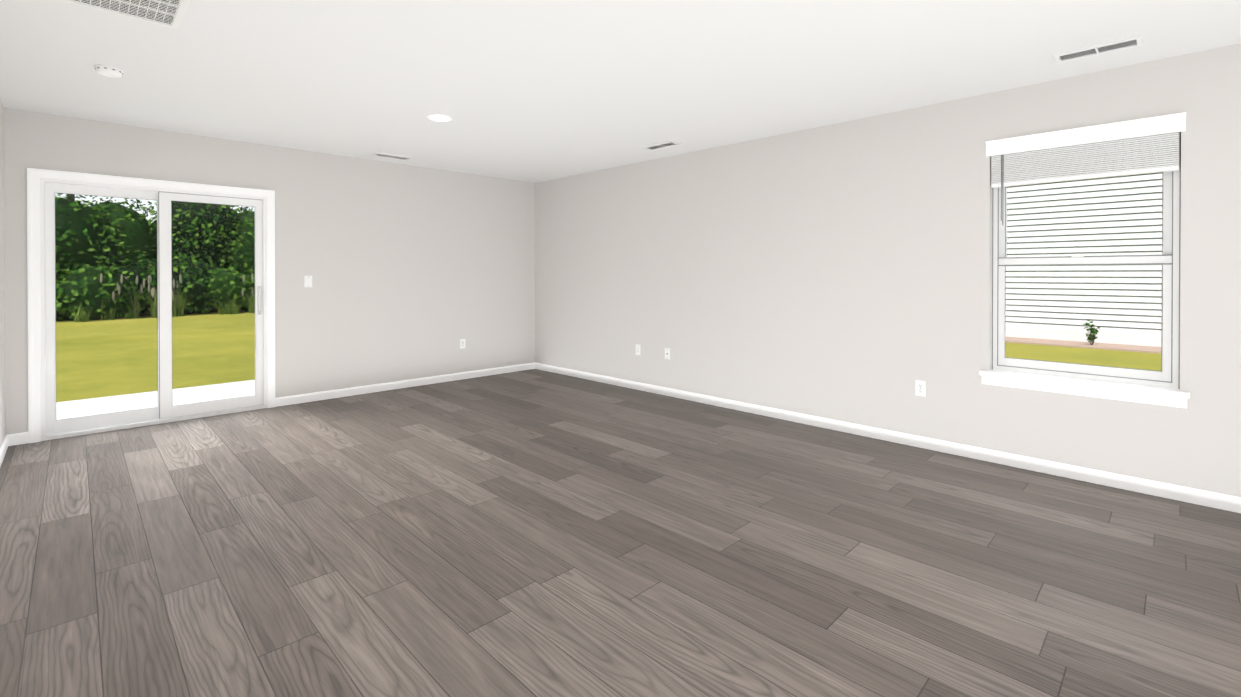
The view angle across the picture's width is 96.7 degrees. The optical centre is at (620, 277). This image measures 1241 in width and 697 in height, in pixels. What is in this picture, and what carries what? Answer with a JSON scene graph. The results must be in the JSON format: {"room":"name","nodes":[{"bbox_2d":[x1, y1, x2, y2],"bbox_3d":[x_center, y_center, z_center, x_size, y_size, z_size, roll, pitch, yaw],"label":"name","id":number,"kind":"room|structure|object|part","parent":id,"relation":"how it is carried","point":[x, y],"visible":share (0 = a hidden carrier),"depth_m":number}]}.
{"room":"empty living room","nodes":[
{"label":"empty living room","id":0,"kind":"room"},
{"bbox_2d":[0,100,5,446],"bbox_3d":[-1.261,0.093,0.650,0.150,2.650,9.483,0,0,-45],"label":"wall","id":1,"kind":"structure","parent":0,"point":[2,346],"depth_m":3.93},
{"bbox_2d":[0,435,7,466],"bbox_3d":[-1.250,1.225,0.762,0.014,0.085,9.319,0,0,-45],"label":"baseboard","id":2,"kind":"structure","parent":1,"relation":"attached to","point":[3,447],"depth_m":3.85},
{"bbox_2d":[4,108,534,434],"bbox_3d":[-2.901,0.065,5.805,5.076,2.650,0.150,0,0,-45],"label":"wall","id":3,"kind":"structure","parent":0,"point":[415,272],"depth_m":5.77},
{"bbox_2d":[7,432,27,445],"bbox_3d":[-4.499,1.207,4.113,0.115,0.085,0.014,0,0,-45],"label":"baseboard","id":4,"kind":"structure","parent":3,"relation":"attached to","point":[17,438],"depth_m":4.11},
{"bbox_2d":[27,168,274,442],"bbox_3d":[-3.881,0.211,4.712,1.613,2.070,0.022,0,0,-45],"label":"door frame","id":5,"kind":"structure","parent":3,"relation":"attached to","point":[34,175],"depth_m":4.20},
{"bbox_2d":[39,178,266,440],"bbox_3d":[-3.924,0.241,4.755,1.493,2.010,0.153,0,0,-45],"label":"sliding door","id":6,"kind":"structure","parent":3,"relation":"in","point":[52,427],"depth_m":4.73},
{"bbox_3d":[-4.202,0.240,4.534,0.735,1.946,0.006,0,0,-45],"label":"gaps in the fixed sliding door panel","id":7,"kind":"part","parent":6,"relation":"part of"},
{"bbox_3d":[-3.680,0.238,4.990,0.764,1.946,0.006,0,0,-45],"label":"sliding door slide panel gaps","id":8,"kind":"part","parent":6,"relation":"part of"},
{"bbox_2d":[304,276,311,286],"bbox_3d":[-3.106,0.042,5.489,0.070,0.115,0.011,0,0,-45],"label":"light switch","id":9,"kind":"object","parent":3,"relation":"attached to","point":[307,281],"visible":1,"depth_m":5.48},
{"bbox_2d":[275,362,534,406],"bbox_3d":[-2.229,1.195,6.361,3.048,0.085,0.014,0,0,-45],"label":"baseboard","id":10,"kind":"structure","parent":3,"relation":"attached to","point":[311,397],"depth_m":6.09},
{"bbox_2d":[460,339,464,348],"bbox_3d":[-1.910,0.806,6.680,0.070,0.115,0.008,0,0,-45],"label":"electrical outlet","id":11,"kind":"object","parent":3,"relation":"attached to","point":[462,343],"visible":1,"depth_m":6.67},
{"bbox_2d":[0,369,1240,696],"bbox_3d":[0.436,1.333,2.444,5.076,0.150,9.633,0,0,-45],"label":"floor","id":12,"kind":"structure","parent":0,"point":[532,533],"depth_m":2.44},
{"bbox_2d":[0,0,1240,182],"bbox_3d":[0.436,-1.342,2.429,5.076,0.200,9.633,0,0,-45],"label":"ceiling","id":13,"kind":"structure","parent":0,"point":[534,91],"depth_m":3.25},
{"bbox_2d":[94,65,123,77],"bbox_3d":[-3.054,-1.226,3.295,0.128,0.041,0.128,0,0,-45],"label":"smoke detector","id":14,"kind":"object","parent":13,"relation":"attached to","point":[109,71],"visible":1,"depth_m":3.26},
{"bbox_2d":[60,0,189,28],"bbox_3d":[-2.275,-1.233,2.349,0.660,0.016,0.434,0,0,-45],"label":"ceiling vent","id":15,"kind":"object","parent":13,"relation":"in","point":[169,13],"visible":1,"depth_m":2.53},
{"bbox_2d":[371,152,411,160],"bbox_3d":[-2.371,-1.248,5.721,0.360,0.022,0.150,0,0,-45],"label":"ceiling vent","id":16,"kind":"object","parent":13,"relation":"in","point":[392,156],"visible":1,"depth_m":5.71},
{"bbox_2d":[426,114,452,121],"bbox_3d":[-1.420,-1.248,4.329,0.196,0.008,0.196,0,0,-45],"label":"recessed light","id":17,"kind":"object","parent":13,"relation":"in","point":[439,118],"visible":1,"depth_m":4.32},
{"bbox_2d":[642,141,680,150],"bbox_3d":[0.388,-1.246,5.245,0.150,0.022,0.360,0,0,-45],"label":"ceiling vent","id":18,"kind":"object","parent":13,"relation":"in","point":[666,144],"visible":1,"depth_m":5.23},
{"bbox_2d":[1053,35,1142,63],"bbox_3d":[2.598,-1.234,3.007,0.150,0.022,0.360,0,0,-45],"label":"ceiling vent","id":19,"kind":"object","parent":13,"relation":"in","point":[1106,47],"visible":0.98,"depth_m":2.99},
{"bbox_2d":[535,43,1240,496],"bbox_3d":[2.239,0.074,4.117,0.150,2.650,9.483,0,0,-45],"label":"wall","id":20,"kind":"structure","parent":0,"point":[839,271],"depth_m":4.23},
{"bbox_2d":[636,344,639,354],"bbox_3d":[0.192,0.799,6.075,0.008,0.115,0.070,0,0,-45],"label":"electrical outlet","id":21,"kind":"object","parent":20,"relation":"attached to","point":[637,349],"visible":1,"depth_m":6.07},
{"bbox_2d":[665,348,669,359],"bbox_3d":[0.489,0.800,5.771,0.014,0.115,0.070,0,0,-45],"label":"electrical outlet","id":22,"kind":"object","parent":20,"relation":"attached to","point":[667,353],"visible":1,"depth_m":5.77},
{"bbox_2d":[535,362,1240,512],"bbox_3d":[2.132,1.207,4.114,0.014,0.085,9.319,0,0,-45],"label":"baseboard","id":23,"kind":"structure","parent":20,"relation":"attached to","point":[1231,503],"depth_m":3.85},
{"bbox_2d":[915,380,925,396],"bbox_3d":[2.201,0.815,4.046,0.008,0.115,0.070,0,0,-45],"label":"electrical outlet","id":24,"kind":"object","parent":20,"relation":"attached to","point":[920,387],"visible":1,"depth_m":4.04},
{"bbox_2d":[979,370,1189,408],"bbox_3d":[2.838,0.684,3.446,0.142,0.092,1.000,0,0,-45],"label":"window sill","id":25,"kind":"structure","parent":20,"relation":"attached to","point":[1161,396],"depth_m":3.36},
{"bbox_2d":[992,132,1180,388],"bbox_3d":[2.905,-0.120,3.501,0.066,1.515,0.911,0,0,-45],"label":"window","id":26,"kind":"structure","parent":20,"relation":"in","point":[1175,351],"depth_m":3.37},
{"bbox_3d":[2.564,-0.122,3.800,0.003,1.515,0.005,0,0,-45],"label":"window frame gap","id":27,"kind":"part","parent":26,"relation":"part of"},
{"bbox_3d":[2.895,-0.119,3.491,0.030,1.456,0.852,0,0,-45],"label":"window frame gap","id":28,"kind":"part","parent":26,"relation":"part of"},
{"bbox_3d":[2.896,0.240,3.493,0.026,0.735,0.850,0,0,-45],"label":"window sash","id":29,"kind":"part","parent":26,"relation":"part of"},
{"bbox_2d":[985,112,1185,231],"bbox_3d":[2.836,-0.611,3.429,0.084,0.617,0.950,0,0,-45],"label":"window blinds","id":30,"kind":"object","parent":26,"relation":"attached to","point":[1139,146],"visible":0.96,"depth_m":3.37},
{"bbox_3d":[2.915,-0.465,3.508,0.026,0.765,0.850,0,0,-45],"label":"window sash","id":31,"kind":"part","parent":26,"relation":"part of"},
{"bbox_3d":[3.202,-0.118,3.157,0.003,1.515,0.005,0,0,-45],"label":"window frame gap","id":32,"kind":"part","parent":26,"relation":"part of"},
{"label":"outside","id":33,"kind":"structure","parent":0,"visible":0},
{"bbox_2d":[56,309,1160,401],"bbox_3d":[-3.601,1.516,10.458,130.000,0.300,100.000,0,0,-45],"label":"lawn","id":34,"kind":"structure","parent":33,"point":[194,343],"depth_m":9.78},
{"bbox_2d":[55,193,254,321],"bbox_3d":[-16.231,-5.364,22.624,62.770,13.948,9.910,0,0,-45],"label":"vegetation","id":35,"kind":"object","parent":34,"relation":"on","point":[133,247],"depth_m":18.91},
{"bbox_2d":[56,380,254,419],"bbox_3d":[-4.537,1.339,5.612,3.350,0.105,1.866,0,0,-45],"label":"patio slab","id":36,"kind":"object","parent":34,"relation":"on","point":[102,405],"depth_m":5.80},
{"bbox_2d":[1005,336,1160,353],"bbox_3d":[8.767,1.343,11.449,0.968,0.035,22.000,0,0,-45],"label":"mulch bed","id":37,"kind":"object","parent":34,"relation":"on","point":[1118,347],"depth_m":10.88},
{"bbox_2d":[1083,319,1099,344],"bbox_3d":[9.205,1.078,10.778,0.387,0.500,0.257,0,0,-45],"label":"shrub","id":38,"kind":"object","parent":37,"relation":"on","point":[1093,335],"depth_m":10.77},
{"bbox_2d":[1005,172,1162,346],"bbox_3d":[12.331,-2.958,14.956,10.000,8.600,22.800,0,0,-45],"label":"neighbouring house","id":39,"kind":"structure","parent":34,"relation":"on","point":[1081,209],"depth_m":11.33}
]}

